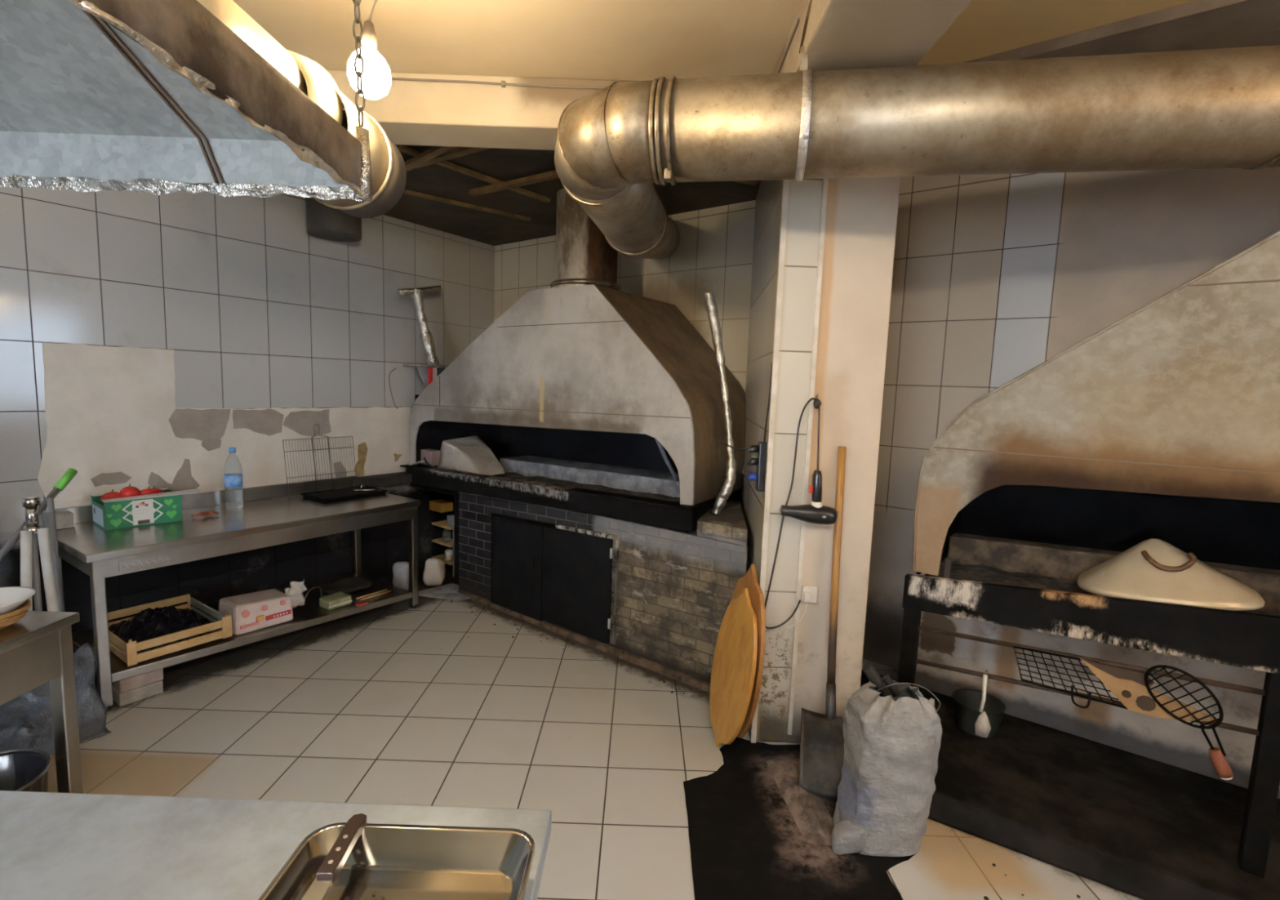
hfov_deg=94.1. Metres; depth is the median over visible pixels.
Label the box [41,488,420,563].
countertop
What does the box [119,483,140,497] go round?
tomato
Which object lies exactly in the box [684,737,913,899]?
floor mat
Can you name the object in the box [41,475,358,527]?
backsplash
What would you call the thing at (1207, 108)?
exhaust pipe
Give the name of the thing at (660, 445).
rod
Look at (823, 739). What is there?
shovel
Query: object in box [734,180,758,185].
batten
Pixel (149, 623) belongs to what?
charcoal
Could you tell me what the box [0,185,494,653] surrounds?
wall
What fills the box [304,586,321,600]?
wire holder
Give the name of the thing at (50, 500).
pole
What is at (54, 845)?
prep table
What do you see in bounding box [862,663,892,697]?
stick
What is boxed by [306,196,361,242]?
stub
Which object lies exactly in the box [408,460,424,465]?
scrap
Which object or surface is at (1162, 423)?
grill
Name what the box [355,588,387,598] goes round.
skewer
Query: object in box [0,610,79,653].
countertop
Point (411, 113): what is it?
ceiling beam
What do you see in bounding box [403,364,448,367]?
tray
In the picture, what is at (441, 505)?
wood block
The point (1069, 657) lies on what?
grill grate
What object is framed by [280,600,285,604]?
print
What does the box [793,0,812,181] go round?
strap
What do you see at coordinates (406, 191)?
batten
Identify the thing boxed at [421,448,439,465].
cardboard box
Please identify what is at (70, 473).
stick
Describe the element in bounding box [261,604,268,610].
print
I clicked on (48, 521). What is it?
pole
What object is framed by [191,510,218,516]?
pepper
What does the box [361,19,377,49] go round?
socket
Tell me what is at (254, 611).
cardboard box
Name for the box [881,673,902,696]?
stick
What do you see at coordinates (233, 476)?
water bottle
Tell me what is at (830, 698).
socket
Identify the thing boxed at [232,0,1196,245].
ceiling
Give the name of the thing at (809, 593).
wall socket
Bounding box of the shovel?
[798,445,846,798]
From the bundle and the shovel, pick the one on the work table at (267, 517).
the bundle
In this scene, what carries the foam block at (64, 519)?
on the work table at (267, 517)
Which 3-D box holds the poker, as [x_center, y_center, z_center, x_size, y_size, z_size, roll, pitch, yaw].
[-1.571,0.116,4.647,0.445,0.076,0.049,7,8,37]
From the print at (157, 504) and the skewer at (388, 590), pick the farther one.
the skewer at (388, 590)
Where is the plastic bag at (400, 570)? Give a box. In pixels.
[391,560,408,589]
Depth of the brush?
2.42 m
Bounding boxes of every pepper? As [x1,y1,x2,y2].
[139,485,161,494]
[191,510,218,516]
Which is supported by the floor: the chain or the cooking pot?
the cooking pot
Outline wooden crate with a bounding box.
[107,593,232,666]
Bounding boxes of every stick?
[0,467,77,560]
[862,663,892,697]
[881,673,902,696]
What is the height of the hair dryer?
1.044 m
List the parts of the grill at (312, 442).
handle rod, handle, handle rod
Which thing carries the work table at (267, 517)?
on the floor
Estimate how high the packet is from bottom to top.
0.087 m
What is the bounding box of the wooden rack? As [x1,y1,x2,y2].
[431,510,453,576]
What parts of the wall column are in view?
cable trim, cable trim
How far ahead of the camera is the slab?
4.67 m
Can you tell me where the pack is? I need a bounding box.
[319,591,352,609]
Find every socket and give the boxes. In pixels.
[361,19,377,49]
[786,585,817,628]
[825,682,835,719]
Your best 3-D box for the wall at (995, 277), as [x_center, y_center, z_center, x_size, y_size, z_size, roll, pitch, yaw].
[1.557,-0.187,3.532,7.400,3.000,0.122,7,8,37]
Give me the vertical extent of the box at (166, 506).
0.166 m
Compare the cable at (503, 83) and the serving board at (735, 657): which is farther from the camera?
the serving board at (735, 657)
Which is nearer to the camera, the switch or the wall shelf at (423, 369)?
the switch
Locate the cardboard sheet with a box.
[1079,656,1214,720]
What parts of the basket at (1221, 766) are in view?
frame, handle rod, handle rod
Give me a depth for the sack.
2.11 m
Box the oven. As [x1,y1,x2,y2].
[400,188,747,693]
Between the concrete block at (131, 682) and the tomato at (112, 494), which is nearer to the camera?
the concrete block at (131, 682)
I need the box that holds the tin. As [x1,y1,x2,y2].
[444,548,453,559]
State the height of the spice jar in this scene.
0.105 m
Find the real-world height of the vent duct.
0.350 m
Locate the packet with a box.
[447,514,453,525]
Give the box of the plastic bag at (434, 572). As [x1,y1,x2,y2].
[424,556,444,586]
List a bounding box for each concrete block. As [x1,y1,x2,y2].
[111,667,163,692]
[111,679,163,706]
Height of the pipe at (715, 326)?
1.270 m
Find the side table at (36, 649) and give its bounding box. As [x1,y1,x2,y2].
[0,610,83,792]
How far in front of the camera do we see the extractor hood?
1.25 m
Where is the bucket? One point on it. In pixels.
(966, 701)
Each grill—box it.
[282,423,357,497]
[897,230,1279,876]
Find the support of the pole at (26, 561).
on the floor
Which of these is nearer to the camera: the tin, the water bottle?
the water bottle
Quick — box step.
[860,668,1279,899]
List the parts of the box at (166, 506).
white panel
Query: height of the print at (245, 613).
0.043 m
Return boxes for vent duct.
[196,0,406,217]
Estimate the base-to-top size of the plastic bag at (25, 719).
0.356 m
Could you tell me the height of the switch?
0.035 m
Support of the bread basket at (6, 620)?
on the side table at (36, 649)
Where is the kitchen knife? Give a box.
[301,813,366,899]
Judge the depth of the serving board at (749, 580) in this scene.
2.62 m
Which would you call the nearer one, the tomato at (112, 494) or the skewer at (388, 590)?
the tomato at (112, 494)
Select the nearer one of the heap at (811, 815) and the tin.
the heap at (811, 815)
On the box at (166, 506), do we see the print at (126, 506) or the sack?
the print at (126, 506)
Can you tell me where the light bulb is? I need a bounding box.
[346,0,391,99]
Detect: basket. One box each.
[0,598,31,629]
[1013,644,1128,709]
[1144,664,1233,779]
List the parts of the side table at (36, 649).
leg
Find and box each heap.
[417,582,470,600]
[766,759,835,844]
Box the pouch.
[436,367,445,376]
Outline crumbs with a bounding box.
[450,600,1080,899]
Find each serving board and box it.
[710,587,757,746]
[731,564,765,737]
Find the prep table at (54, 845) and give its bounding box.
[0,790,551,899]
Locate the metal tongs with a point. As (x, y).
(361, 487)
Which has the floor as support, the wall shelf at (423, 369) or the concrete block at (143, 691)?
the concrete block at (143, 691)
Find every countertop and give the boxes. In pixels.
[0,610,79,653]
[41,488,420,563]
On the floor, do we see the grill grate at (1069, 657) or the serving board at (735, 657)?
the serving board at (735, 657)
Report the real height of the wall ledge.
0.860 m
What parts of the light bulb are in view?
bulb, cord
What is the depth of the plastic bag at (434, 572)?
4.69 m
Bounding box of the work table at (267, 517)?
[41,475,420,711]
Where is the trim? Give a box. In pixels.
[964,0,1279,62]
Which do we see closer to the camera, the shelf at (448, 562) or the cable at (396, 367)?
the cable at (396, 367)
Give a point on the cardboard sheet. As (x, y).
(1129, 686)
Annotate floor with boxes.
[47,563,1143,899]
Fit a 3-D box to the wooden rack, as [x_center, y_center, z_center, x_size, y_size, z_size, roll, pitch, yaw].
[-1.633,0.782,5.073,0.310,0.520,0.140,7,8,37]
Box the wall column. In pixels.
[741,177,900,742]
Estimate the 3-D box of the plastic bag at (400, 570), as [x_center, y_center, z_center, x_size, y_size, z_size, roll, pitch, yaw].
[-1.835,0.966,4.609,0.164,0.217,0.125,2,6,0]
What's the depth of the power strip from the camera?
2.76 m
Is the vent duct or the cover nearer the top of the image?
the vent duct
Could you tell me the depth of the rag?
4.75 m
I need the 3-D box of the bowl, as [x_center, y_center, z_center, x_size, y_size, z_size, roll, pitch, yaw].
[-2.245,0.546,2.029,0.272,0.074,0.272,2,6,0]
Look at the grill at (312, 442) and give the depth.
4.30 m
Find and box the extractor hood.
[0,0,370,200]
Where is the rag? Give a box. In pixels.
[427,367,436,384]
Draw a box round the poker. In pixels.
[423,457,457,471]
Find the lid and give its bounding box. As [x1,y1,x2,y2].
[1077,537,1265,610]
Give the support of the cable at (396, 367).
attached to the wall at (144, 339)
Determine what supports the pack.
on the work table at (267, 517)
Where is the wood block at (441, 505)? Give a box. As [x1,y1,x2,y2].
[429,498,453,512]
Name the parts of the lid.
handle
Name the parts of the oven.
plate, door, handle, handle, panel, door frame, door, skirting, panel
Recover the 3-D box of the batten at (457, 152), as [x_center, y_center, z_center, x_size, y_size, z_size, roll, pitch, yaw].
[-0.950,-1.596,3.185,1.573,0.026,0.048,6,7,33]
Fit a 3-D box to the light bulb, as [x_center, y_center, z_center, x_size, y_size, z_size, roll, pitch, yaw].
[-0.743,-1.225,1.631,0.112,0.490,0.112,4,6,15]
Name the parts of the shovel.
blade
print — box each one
[110,518,121,527]
[111,503,121,511]
[121,501,133,523]
[152,499,163,519]
[164,498,173,505]
[166,510,176,518]
[241,609,250,617]
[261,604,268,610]
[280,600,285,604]
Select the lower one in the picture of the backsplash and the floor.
the floor
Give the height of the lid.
0.224 m
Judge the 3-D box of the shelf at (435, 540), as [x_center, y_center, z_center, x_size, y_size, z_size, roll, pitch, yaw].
[-1.633,0.784,5.074,0.268,0.016,0.140,7,8,37]
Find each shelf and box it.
[71,570,412,681]
[403,364,448,382]
[431,520,453,529]
[431,537,453,546]
[433,553,453,564]
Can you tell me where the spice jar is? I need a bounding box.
[442,528,450,542]
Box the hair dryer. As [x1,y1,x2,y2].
[764,397,837,628]
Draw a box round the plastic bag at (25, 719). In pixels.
[0,642,111,754]
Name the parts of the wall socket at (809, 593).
plate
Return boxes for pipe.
[395,285,441,364]
[554,44,1279,259]
[702,291,736,515]
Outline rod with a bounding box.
[654,437,679,480]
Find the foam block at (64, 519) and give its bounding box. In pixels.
[54,510,75,528]
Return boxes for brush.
[974,669,989,737]
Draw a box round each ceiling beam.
[325,70,657,150]
[773,0,972,73]
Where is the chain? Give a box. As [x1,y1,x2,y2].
[351,0,365,128]
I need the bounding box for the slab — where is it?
[353,471,411,488]
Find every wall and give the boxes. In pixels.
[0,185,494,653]
[493,167,1279,668]
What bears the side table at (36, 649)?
on the floor
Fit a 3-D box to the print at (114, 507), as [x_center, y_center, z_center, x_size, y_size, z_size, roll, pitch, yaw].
[-2.782,0.310,3.168,0.002,0.042,0.040,7,8,37]
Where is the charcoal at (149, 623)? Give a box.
[108,605,222,652]
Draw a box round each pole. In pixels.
[20,529,32,610]
[21,496,42,610]
[37,527,58,611]
[43,511,62,611]
[46,497,65,611]
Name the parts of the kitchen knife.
blade, handle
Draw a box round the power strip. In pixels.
[718,362,772,491]
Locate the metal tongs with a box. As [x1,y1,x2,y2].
[354,484,378,491]
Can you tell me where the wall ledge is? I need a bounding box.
[915,546,1279,798]
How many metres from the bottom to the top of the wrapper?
0.014 m
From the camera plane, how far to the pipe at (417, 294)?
4.72 m
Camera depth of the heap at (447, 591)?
4.54 m
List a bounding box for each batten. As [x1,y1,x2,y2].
[396,144,550,202]
[403,189,530,221]
[404,146,455,171]
[407,146,491,171]
[468,169,559,195]
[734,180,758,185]
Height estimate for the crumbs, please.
0.011 m
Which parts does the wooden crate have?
board, corner post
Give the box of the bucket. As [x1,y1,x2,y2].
[951,688,1006,737]
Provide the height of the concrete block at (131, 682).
0.065 m
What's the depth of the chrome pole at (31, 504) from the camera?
2.71 m
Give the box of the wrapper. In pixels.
[355,600,368,605]
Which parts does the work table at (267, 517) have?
leg, leg, maker plate, leg, leg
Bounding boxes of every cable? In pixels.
[388,367,398,408]
[391,18,799,88]
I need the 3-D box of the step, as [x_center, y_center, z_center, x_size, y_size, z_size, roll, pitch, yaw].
[2.225,1.455,2.039,3.433,0.105,0.914,7,8,37]
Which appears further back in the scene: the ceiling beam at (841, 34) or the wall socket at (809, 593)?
the wall socket at (809, 593)
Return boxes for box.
[90,487,201,529]
[218,577,306,635]
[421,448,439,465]
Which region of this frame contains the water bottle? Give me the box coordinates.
[223,447,243,509]
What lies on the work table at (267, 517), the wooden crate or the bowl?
the wooden crate
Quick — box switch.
[808,484,813,493]
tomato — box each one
[101,488,120,499]
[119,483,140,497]
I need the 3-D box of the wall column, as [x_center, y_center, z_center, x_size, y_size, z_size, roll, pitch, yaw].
[0.818,-0.142,3.339,0.495,2.900,1.439,2,6,0]
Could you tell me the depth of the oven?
3.77 m
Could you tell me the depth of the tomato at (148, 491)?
3.35 m
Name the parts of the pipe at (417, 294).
handle, stem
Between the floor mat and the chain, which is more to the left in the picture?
the chain
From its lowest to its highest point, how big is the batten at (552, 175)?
0.026 m
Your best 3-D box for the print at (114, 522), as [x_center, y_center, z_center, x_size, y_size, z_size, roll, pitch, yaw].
[-2.788,0.390,3.172,0.002,0.049,0.046,7,8,37]
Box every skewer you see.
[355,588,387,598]
[359,590,391,599]
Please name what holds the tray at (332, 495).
on the work table at (267, 517)
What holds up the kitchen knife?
on the metal tray at (387, 861)
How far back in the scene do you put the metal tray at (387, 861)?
0.95 m
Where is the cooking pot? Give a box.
[0,747,51,791]
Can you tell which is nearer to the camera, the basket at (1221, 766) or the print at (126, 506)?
the basket at (1221, 766)
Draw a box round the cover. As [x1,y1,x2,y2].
[436,435,504,475]
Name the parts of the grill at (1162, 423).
leg, rod, rod, panel, leg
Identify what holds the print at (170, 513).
on the box at (166, 506)
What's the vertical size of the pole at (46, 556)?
0.899 m
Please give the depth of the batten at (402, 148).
3.56 m
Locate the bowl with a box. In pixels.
[0,586,35,614]
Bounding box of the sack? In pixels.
[831,680,940,856]
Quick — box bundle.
[317,576,371,594]
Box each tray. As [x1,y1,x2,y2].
[257,822,534,899]
[300,485,387,502]
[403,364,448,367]
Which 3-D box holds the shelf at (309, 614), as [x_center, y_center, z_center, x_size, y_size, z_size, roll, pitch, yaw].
[-2.383,1.028,3.749,0.740,0.093,1.653,6,7,33]
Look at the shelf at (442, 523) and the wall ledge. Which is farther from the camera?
the shelf at (442, 523)

